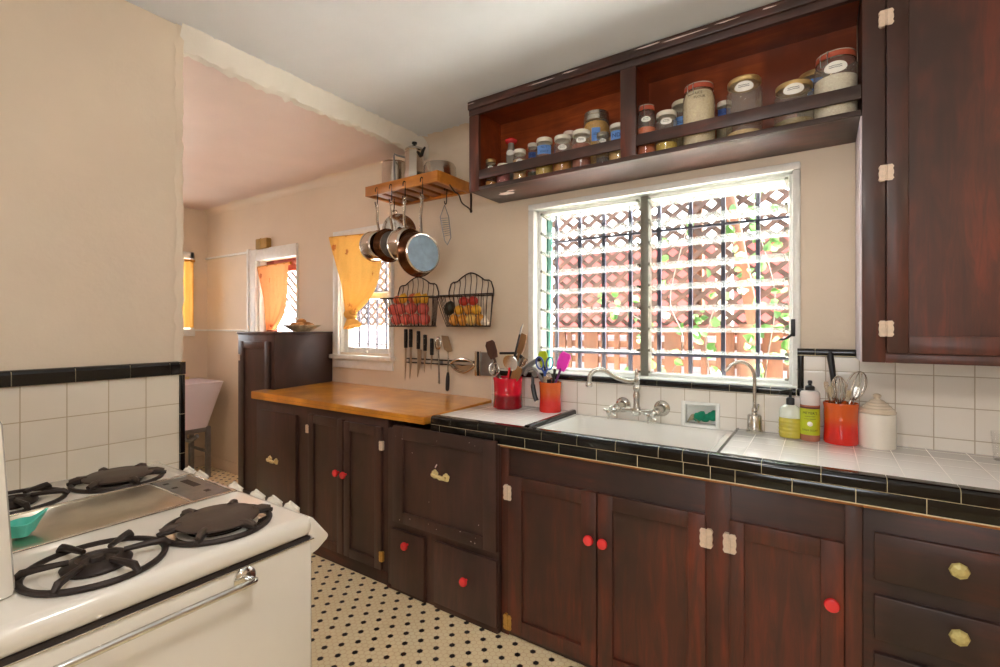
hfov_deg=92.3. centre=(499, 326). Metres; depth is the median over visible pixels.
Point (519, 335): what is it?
brush
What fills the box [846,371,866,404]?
whisk
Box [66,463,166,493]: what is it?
burner
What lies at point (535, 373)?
can opener
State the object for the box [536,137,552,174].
glass jar
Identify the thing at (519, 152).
glass jar
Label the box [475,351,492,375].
scraper
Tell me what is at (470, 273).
wire basket
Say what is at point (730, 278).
post
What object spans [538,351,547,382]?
scraper
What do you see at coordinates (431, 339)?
kitchen knife
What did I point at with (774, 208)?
climbing vine
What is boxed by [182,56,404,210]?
ceiling
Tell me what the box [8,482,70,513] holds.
burner
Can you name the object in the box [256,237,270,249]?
block
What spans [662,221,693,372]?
climbing vine
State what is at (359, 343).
bars
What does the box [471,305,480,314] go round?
lemon
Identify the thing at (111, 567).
burner
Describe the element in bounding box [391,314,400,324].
peach
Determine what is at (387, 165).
pot
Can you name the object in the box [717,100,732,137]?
glass jar
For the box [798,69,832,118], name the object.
glass jar
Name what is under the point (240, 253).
trim
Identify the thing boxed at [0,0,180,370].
wall
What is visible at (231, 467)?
baseboard
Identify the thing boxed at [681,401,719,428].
soap niche
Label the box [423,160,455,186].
pan
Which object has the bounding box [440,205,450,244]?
whisk
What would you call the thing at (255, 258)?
door
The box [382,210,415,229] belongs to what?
saucepan cover
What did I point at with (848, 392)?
cutlery piece
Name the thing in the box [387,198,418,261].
saucepan
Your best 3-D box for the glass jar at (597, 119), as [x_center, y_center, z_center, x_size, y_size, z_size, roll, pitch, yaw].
[0.466,-0.877,2.323,0.128,0.302,0.128,0,0,34]
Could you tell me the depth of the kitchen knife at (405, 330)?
3.14 m
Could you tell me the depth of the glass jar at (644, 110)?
2.06 m
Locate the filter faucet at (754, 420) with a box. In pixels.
[725,360,762,433]
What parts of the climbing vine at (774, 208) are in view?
stem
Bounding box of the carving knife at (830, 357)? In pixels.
[827,352,837,403]
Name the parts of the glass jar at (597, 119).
lid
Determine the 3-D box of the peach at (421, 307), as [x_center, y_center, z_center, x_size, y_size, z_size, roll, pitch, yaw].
[-0.474,-0.110,2.959,0.076,0.076,0.075,0,0,34]
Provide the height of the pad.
0.040 m
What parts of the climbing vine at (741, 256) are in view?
stem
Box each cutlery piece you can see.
[824,381,830,402]
[828,386,833,402]
[845,390,850,404]
[852,386,859,404]
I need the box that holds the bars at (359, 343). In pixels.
[356,262,388,347]
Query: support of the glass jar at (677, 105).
on the spice shelf
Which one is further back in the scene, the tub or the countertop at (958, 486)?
the tub
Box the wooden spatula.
[485,340,500,377]
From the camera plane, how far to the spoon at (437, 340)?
2.98 m
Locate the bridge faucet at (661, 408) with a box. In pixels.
[586,367,669,423]
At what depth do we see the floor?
2.09 m
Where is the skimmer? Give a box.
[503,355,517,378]
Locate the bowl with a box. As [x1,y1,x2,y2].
[435,337,440,349]
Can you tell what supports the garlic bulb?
in the wire basket at (470, 273)
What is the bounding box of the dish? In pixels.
[283,325,320,331]
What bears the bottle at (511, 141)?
on the spice shelf
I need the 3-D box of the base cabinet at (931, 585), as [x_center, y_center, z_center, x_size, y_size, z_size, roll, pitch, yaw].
[1.679,0.928,1.250,1.200,0.823,0.534,0,0,34]
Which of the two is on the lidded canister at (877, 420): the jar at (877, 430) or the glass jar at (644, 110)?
the jar at (877, 430)
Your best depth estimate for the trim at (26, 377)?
1.66 m
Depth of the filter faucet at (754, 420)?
1.94 m
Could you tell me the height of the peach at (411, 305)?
0.073 m
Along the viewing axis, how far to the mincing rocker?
2.87 m
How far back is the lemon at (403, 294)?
3.05 m
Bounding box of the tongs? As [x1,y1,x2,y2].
[521,358,540,374]
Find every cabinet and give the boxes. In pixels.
[237,331,332,493]
[257,399,408,584]
[387,423,500,633]
[500,445,862,666]
[855,0,999,365]
[863,505,999,666]
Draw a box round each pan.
[373,201,395,262]
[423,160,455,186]
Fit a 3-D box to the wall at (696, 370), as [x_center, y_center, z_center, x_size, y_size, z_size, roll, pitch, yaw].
[1.357,0.725,4.543,5.600,1.270,0.060,0,0,34]
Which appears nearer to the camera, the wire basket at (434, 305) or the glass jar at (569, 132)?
the glass jar at (569, 132)
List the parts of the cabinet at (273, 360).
door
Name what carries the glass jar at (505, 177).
on the spice shelf
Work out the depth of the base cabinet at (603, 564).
1.70 m
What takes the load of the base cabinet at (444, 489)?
on the floor
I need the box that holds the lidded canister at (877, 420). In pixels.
[858,393,896,449]
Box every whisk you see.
[440,205,450,244]
[489,362,499,377]
[831,376,846,403]
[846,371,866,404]
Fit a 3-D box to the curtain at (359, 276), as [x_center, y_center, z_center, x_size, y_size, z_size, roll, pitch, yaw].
[-1.025,-0.320,3.340,0.581,0.680,0.109,0,0,34]
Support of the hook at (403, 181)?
hanging from the pot rack at (432, 181)
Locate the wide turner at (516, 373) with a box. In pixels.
[511,366,521,381]
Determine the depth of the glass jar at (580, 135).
2.22 m
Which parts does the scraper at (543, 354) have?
blade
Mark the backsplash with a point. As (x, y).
(58, 431)
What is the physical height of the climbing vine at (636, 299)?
1.495 m
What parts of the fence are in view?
cap rail, post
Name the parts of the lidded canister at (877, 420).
lid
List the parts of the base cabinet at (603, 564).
door, knob, knob, door, door, knob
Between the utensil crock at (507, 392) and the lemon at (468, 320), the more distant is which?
the lemon at (468, 320)
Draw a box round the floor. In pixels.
[194,466,585,666]
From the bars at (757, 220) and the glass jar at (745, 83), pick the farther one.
the bars at (757, 220)
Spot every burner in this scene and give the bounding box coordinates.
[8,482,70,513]
[14,529,171,597]
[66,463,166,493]
[156,499,272,546]
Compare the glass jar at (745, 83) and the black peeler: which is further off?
the black peeler
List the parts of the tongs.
arm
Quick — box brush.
[509,324,522,378]
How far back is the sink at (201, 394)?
4.21 m
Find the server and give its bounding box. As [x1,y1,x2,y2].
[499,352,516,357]
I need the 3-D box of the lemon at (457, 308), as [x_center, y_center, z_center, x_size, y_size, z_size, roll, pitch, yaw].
[-0.240,-0.096,2.808,0.056,0.056,0.057,0,0,-8]
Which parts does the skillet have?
handle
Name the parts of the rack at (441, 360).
rail, rail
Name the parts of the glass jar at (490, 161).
lid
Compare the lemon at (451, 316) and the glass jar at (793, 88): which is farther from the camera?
the lemon at (451, 316)
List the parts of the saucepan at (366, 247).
handle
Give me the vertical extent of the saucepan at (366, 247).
0.343 m
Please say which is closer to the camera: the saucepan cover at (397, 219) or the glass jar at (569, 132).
the glass jar at (569, 132)
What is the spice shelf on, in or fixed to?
attached to the wall at (490, 242)
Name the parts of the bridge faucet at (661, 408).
spout, cross handle, cross handle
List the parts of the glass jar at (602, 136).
lid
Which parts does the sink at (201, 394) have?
leg, leg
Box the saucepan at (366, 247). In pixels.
[359,204,380,261]
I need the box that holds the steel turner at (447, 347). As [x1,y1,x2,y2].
[441,335,452,390]
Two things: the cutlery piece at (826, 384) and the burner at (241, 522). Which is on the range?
the burner at (241, 522)
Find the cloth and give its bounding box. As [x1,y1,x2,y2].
[693,410,714,421]
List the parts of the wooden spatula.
blade, handle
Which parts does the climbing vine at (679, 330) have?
stem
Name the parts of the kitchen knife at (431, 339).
handle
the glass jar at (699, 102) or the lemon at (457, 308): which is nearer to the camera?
the glass jar at (699, 102)
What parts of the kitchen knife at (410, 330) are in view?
handle, blade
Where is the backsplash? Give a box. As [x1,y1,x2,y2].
[0,374,178,490]
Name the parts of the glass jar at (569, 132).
lid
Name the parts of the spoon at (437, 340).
handle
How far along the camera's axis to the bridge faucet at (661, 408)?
2.18 m
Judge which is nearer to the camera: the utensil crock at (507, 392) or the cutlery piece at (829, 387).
the cutlery piece at (829, 387)
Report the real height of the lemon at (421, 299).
0.075 m
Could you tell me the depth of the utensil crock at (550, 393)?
2.39 m
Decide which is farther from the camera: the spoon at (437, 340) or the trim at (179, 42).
the spoon at (437, 340)
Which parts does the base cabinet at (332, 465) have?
handle, bin door, door, knob, knob, door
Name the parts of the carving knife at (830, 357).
handle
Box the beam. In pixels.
[726,190,754,323]
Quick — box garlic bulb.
[480,315,488,325]
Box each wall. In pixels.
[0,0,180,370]
[180,20,999,463]
[181,207,206,458]
[552,335,786,378]
[559,236,788,336]
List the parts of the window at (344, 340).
sash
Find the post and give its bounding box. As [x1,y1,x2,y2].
[716,193,732,325]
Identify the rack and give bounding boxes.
[365,170,471,212]
[407,358,474,365]
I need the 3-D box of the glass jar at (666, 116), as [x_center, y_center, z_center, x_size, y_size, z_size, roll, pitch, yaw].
[0.704,-0.814,2.031,0.089,0.176,0.090,0,0,34]
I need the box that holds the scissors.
[535,356,553,382]
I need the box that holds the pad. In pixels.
[687,414,699,422]
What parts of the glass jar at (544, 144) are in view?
lid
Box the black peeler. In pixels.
[552,369,555,382]
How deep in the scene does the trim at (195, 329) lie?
4.55 m
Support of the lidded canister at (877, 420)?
on the countertop at (958, 486)
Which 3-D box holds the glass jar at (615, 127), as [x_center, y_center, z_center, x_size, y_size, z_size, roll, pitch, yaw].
[0.532,-0.815,2.158,0.084,0.178,0.085,0,0,34]
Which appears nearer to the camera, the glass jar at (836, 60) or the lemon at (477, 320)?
the glass jar at (836, 60)
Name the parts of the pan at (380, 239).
handle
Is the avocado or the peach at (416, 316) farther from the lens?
the peach at (416, 316)
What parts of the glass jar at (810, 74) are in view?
lid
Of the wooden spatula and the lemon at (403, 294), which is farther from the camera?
the lemon at (403, 294)
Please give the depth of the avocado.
2.82 m
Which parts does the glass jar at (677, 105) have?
lid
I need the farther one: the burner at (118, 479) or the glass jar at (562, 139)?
the glass jar at (562, 139)
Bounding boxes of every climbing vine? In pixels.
[589,291,655,370]
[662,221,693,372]
[693,192,753,375]
[733,186,788,377]
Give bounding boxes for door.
[247,243,297,331]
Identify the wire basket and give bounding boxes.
[380,277,439,326]
[436,272,493,326]
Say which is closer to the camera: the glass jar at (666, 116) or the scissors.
the glass jar at (666, 116)
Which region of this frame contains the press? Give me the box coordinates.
[546,373,552,382]
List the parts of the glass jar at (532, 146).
lid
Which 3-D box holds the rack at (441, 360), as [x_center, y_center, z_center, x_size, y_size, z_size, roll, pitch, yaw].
[-0.355,0.224,2.984,0.610,0.037,0.016,0,0,34]
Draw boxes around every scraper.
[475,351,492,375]
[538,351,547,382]
[555,351,570,382]
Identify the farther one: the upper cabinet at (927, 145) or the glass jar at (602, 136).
the glass jar at (602, 136)
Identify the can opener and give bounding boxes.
[523,367,542,402]
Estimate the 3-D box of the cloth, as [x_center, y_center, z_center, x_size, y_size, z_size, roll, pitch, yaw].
[0.905,0.393,2.114,0.105,0.058,0.040,0,0,34]
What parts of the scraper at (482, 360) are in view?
blade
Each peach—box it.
[388,304,396,314]
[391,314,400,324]
[395,303,405,314]
[400,314,409,324]
[405,303,416,313]
[409,313,419,324]
[418,303,428,313]
[419,314,430,324]
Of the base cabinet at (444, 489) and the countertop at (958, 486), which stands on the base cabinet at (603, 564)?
the countertop at (958, 486)
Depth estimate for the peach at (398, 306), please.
3.04 m
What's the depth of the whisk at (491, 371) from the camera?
2.54 m
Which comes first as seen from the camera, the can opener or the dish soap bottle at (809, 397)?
the dish soap bottle at (809, 397)
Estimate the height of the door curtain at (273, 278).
0.550 m
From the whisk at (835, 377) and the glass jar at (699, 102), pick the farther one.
the glass jar at (699, 102)
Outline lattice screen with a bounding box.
[284,183,788,325]
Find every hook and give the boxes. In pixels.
[402,181,405,199]
[420,177,422,196]
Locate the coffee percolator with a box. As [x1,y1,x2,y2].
[393,141,425,179]
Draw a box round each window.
[183,251,194,335]
[329,224,394,370]
[528,161,800,388]
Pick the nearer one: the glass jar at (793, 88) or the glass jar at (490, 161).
the glass jar at (793, 88)
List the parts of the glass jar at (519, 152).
lid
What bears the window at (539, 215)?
attached to the wall at (490, 242)
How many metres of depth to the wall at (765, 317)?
6.07 m
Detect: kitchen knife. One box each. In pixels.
[404,329,407,376]
[409,329,412,375]
[416,331,421,376]
[423,335,426,372]
[430,338,433,365]
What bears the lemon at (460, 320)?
in the wire basket at (470, 273)
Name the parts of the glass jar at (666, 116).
lid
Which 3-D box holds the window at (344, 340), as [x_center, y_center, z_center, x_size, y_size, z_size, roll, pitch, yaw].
[-0.948,-0.200,3.447,0.650,1.000,0.185,0,0,34]
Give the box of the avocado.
[444,301,453,314]
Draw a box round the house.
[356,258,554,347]
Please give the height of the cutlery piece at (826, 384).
0.205 m
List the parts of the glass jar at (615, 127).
lid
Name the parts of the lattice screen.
post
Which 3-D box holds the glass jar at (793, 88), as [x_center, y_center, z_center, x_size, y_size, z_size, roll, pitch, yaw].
[1.086,-0.807,1.775,0.129,0.164,0.130,0,0,34]
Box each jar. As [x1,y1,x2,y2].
[485,158,495,184]
[497,163,509,182]
[513,148,526,178]
[527,142,537,175]
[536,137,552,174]
[554,134,570,170]
[563,130,575,167]
[572,128,589,167]
[583,109,609,163]
[596,131,608,162]
[609,122,619,159]
[637,104,654,153]
[655,109,677,150]
[671,98,684,145]
[683,81,714,144]
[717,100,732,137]
[726,74,762,135]
[774,78,813,126]
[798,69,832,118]
[813,47,857,118]
[858,412,896,449]
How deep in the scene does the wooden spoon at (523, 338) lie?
2.56 m
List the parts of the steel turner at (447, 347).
blade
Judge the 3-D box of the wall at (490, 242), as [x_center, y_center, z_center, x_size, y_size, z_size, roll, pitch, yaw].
[-0.477,0.076,2.299,6.850,2.527,1.570,0,0,34]
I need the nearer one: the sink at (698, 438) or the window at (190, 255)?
the sink at (698, 438)
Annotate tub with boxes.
[185,378,222,430]
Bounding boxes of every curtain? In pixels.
[182,259,194,327]
[257,262,291,329]
[329,234,380,328]
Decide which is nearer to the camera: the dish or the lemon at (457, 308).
the lemon at (457, 308)
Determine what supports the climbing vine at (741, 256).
on the ground
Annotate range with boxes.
[0,422,327,666]
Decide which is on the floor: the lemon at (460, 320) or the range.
the range
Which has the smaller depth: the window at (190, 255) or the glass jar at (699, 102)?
the glass jar at (699, 102)
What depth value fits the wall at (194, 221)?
4.58 m
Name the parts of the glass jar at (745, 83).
lid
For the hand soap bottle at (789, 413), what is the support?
on the countertop at (958, 486)
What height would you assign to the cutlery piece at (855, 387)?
0.191 m
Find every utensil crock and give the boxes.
[493,376,522,409]
[539,381,561,412]
[823,400,859,445]
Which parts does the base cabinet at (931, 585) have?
drawer, drawer, drawer, knob, knob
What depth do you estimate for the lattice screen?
3.88 m
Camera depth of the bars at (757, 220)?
2.45 m
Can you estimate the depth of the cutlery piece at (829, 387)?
1.77 m
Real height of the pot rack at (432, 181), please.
0.182 m
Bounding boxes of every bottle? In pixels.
[505,137,516,179]
[778,389,799,438]
[800,380,819,441]
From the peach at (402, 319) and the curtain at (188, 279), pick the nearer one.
the peach at (402, 319)
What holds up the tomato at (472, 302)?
on the lemon at (478, 308)
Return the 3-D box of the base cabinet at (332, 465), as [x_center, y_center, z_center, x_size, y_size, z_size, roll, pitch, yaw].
[-0.960,0.908,3.031,1.243,0.864,0.598,0,0,34]
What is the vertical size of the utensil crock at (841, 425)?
0.150 m
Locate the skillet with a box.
[397,195,439,276]
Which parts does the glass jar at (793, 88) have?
lid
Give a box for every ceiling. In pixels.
[125,0,859,136]
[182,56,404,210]
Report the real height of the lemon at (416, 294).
0.075 m
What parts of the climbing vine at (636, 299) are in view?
stem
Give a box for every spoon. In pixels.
[435,337,440,383]
[517,333,526,360]
[519,357,527,366]
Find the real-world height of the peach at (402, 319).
0.072 m
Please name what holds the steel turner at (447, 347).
attached to the rack at (441, 360)
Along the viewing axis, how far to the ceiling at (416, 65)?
1.95 m
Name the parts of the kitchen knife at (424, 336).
handle, blade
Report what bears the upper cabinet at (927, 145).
attached to the wall at (490, 242)
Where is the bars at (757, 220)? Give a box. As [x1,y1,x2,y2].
[552,187,788,377]
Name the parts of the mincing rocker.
blade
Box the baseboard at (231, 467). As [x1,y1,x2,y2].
[185,455,237,474]
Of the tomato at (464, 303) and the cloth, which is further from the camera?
the tomato at (464, 303)
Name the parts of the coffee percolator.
handle, lid, spout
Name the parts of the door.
frame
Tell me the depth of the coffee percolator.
2.87 m
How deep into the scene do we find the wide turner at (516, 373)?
2.48 m
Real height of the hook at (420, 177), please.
0.112 m
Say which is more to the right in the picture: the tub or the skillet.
the skillet
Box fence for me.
[552,324,788,378]
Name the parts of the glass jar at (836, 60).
lid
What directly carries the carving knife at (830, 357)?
in the utensil crock at (841, 425)
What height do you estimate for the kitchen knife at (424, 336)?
0.244 m
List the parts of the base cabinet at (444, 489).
knob, drawer, handle, bin door, knob, drawer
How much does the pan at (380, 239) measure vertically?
0.360 m
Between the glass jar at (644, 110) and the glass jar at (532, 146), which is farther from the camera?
the glass jar at (532, 146)
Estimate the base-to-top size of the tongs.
0.186 m
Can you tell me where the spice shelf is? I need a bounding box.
[468,0,861,202]
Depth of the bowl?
2.98 m
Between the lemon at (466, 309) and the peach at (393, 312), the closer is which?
the lemon at (466, 309)
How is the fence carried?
on the ground
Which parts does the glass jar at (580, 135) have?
lid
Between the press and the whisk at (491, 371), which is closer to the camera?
the press
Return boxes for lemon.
[398,293,406,303]
[413,292,420,303]
[419,293,427,303]
[449,314,457,325]
[454,305,463,314]
[458,314,466,325]
[464,305,471,313]
[466,314,475,325]
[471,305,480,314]
[475,313,482,325]
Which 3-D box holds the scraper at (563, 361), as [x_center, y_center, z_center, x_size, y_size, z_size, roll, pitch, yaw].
[0.296,0.269,2.435,0.130,0.286,0.023,0,0,21]
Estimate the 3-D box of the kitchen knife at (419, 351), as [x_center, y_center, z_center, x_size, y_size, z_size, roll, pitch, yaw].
[-0.517,0.179,3.076,0.040,0.302,0.017,0,0,34]
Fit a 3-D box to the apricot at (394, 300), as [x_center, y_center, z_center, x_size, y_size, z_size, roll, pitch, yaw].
[-0.664,-0.175,3.116,0.060,0.062,0.059,0,0,34]
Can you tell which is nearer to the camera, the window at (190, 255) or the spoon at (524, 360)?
the spoon at (524, 360)
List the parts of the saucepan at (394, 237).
handle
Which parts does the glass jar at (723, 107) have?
lid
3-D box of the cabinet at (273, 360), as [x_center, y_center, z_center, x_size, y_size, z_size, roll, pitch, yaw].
[-1.581,0.689,3.521,0.480,1.302,0.482,0,0,34]
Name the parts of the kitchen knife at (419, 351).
handle, blade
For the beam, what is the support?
on the fence
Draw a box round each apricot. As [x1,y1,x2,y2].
[393,296,399,303]
[408,293,414,303]
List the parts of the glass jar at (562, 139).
lid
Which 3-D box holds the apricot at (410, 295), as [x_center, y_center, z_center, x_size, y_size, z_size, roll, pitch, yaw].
[-0.552,-0.180,3.059,0.068,0.069,0.066,0,0,34]
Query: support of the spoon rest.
on the range
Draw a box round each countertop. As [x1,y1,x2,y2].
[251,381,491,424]
[431,402,999,527]
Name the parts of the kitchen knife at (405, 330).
handle, blade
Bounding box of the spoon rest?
[10,508,47,538]
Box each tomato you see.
[459,297,467,305]
[468,295,477,305]
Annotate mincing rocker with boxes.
[449,358,474,373]
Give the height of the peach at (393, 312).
0.076 m
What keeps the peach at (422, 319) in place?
in the wire basket at (434, 305)
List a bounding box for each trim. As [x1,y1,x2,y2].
[0,361,185,470]
[174,24,183,360]
[195,329,246,330]
[205,251,246,259]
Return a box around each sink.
[185,376,222,477]
[538,414,732,451]
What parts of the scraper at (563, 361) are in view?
handle, blade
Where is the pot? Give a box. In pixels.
[381,159,404,182]
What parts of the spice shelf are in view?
panel, guard rail, rail, panel, guard rail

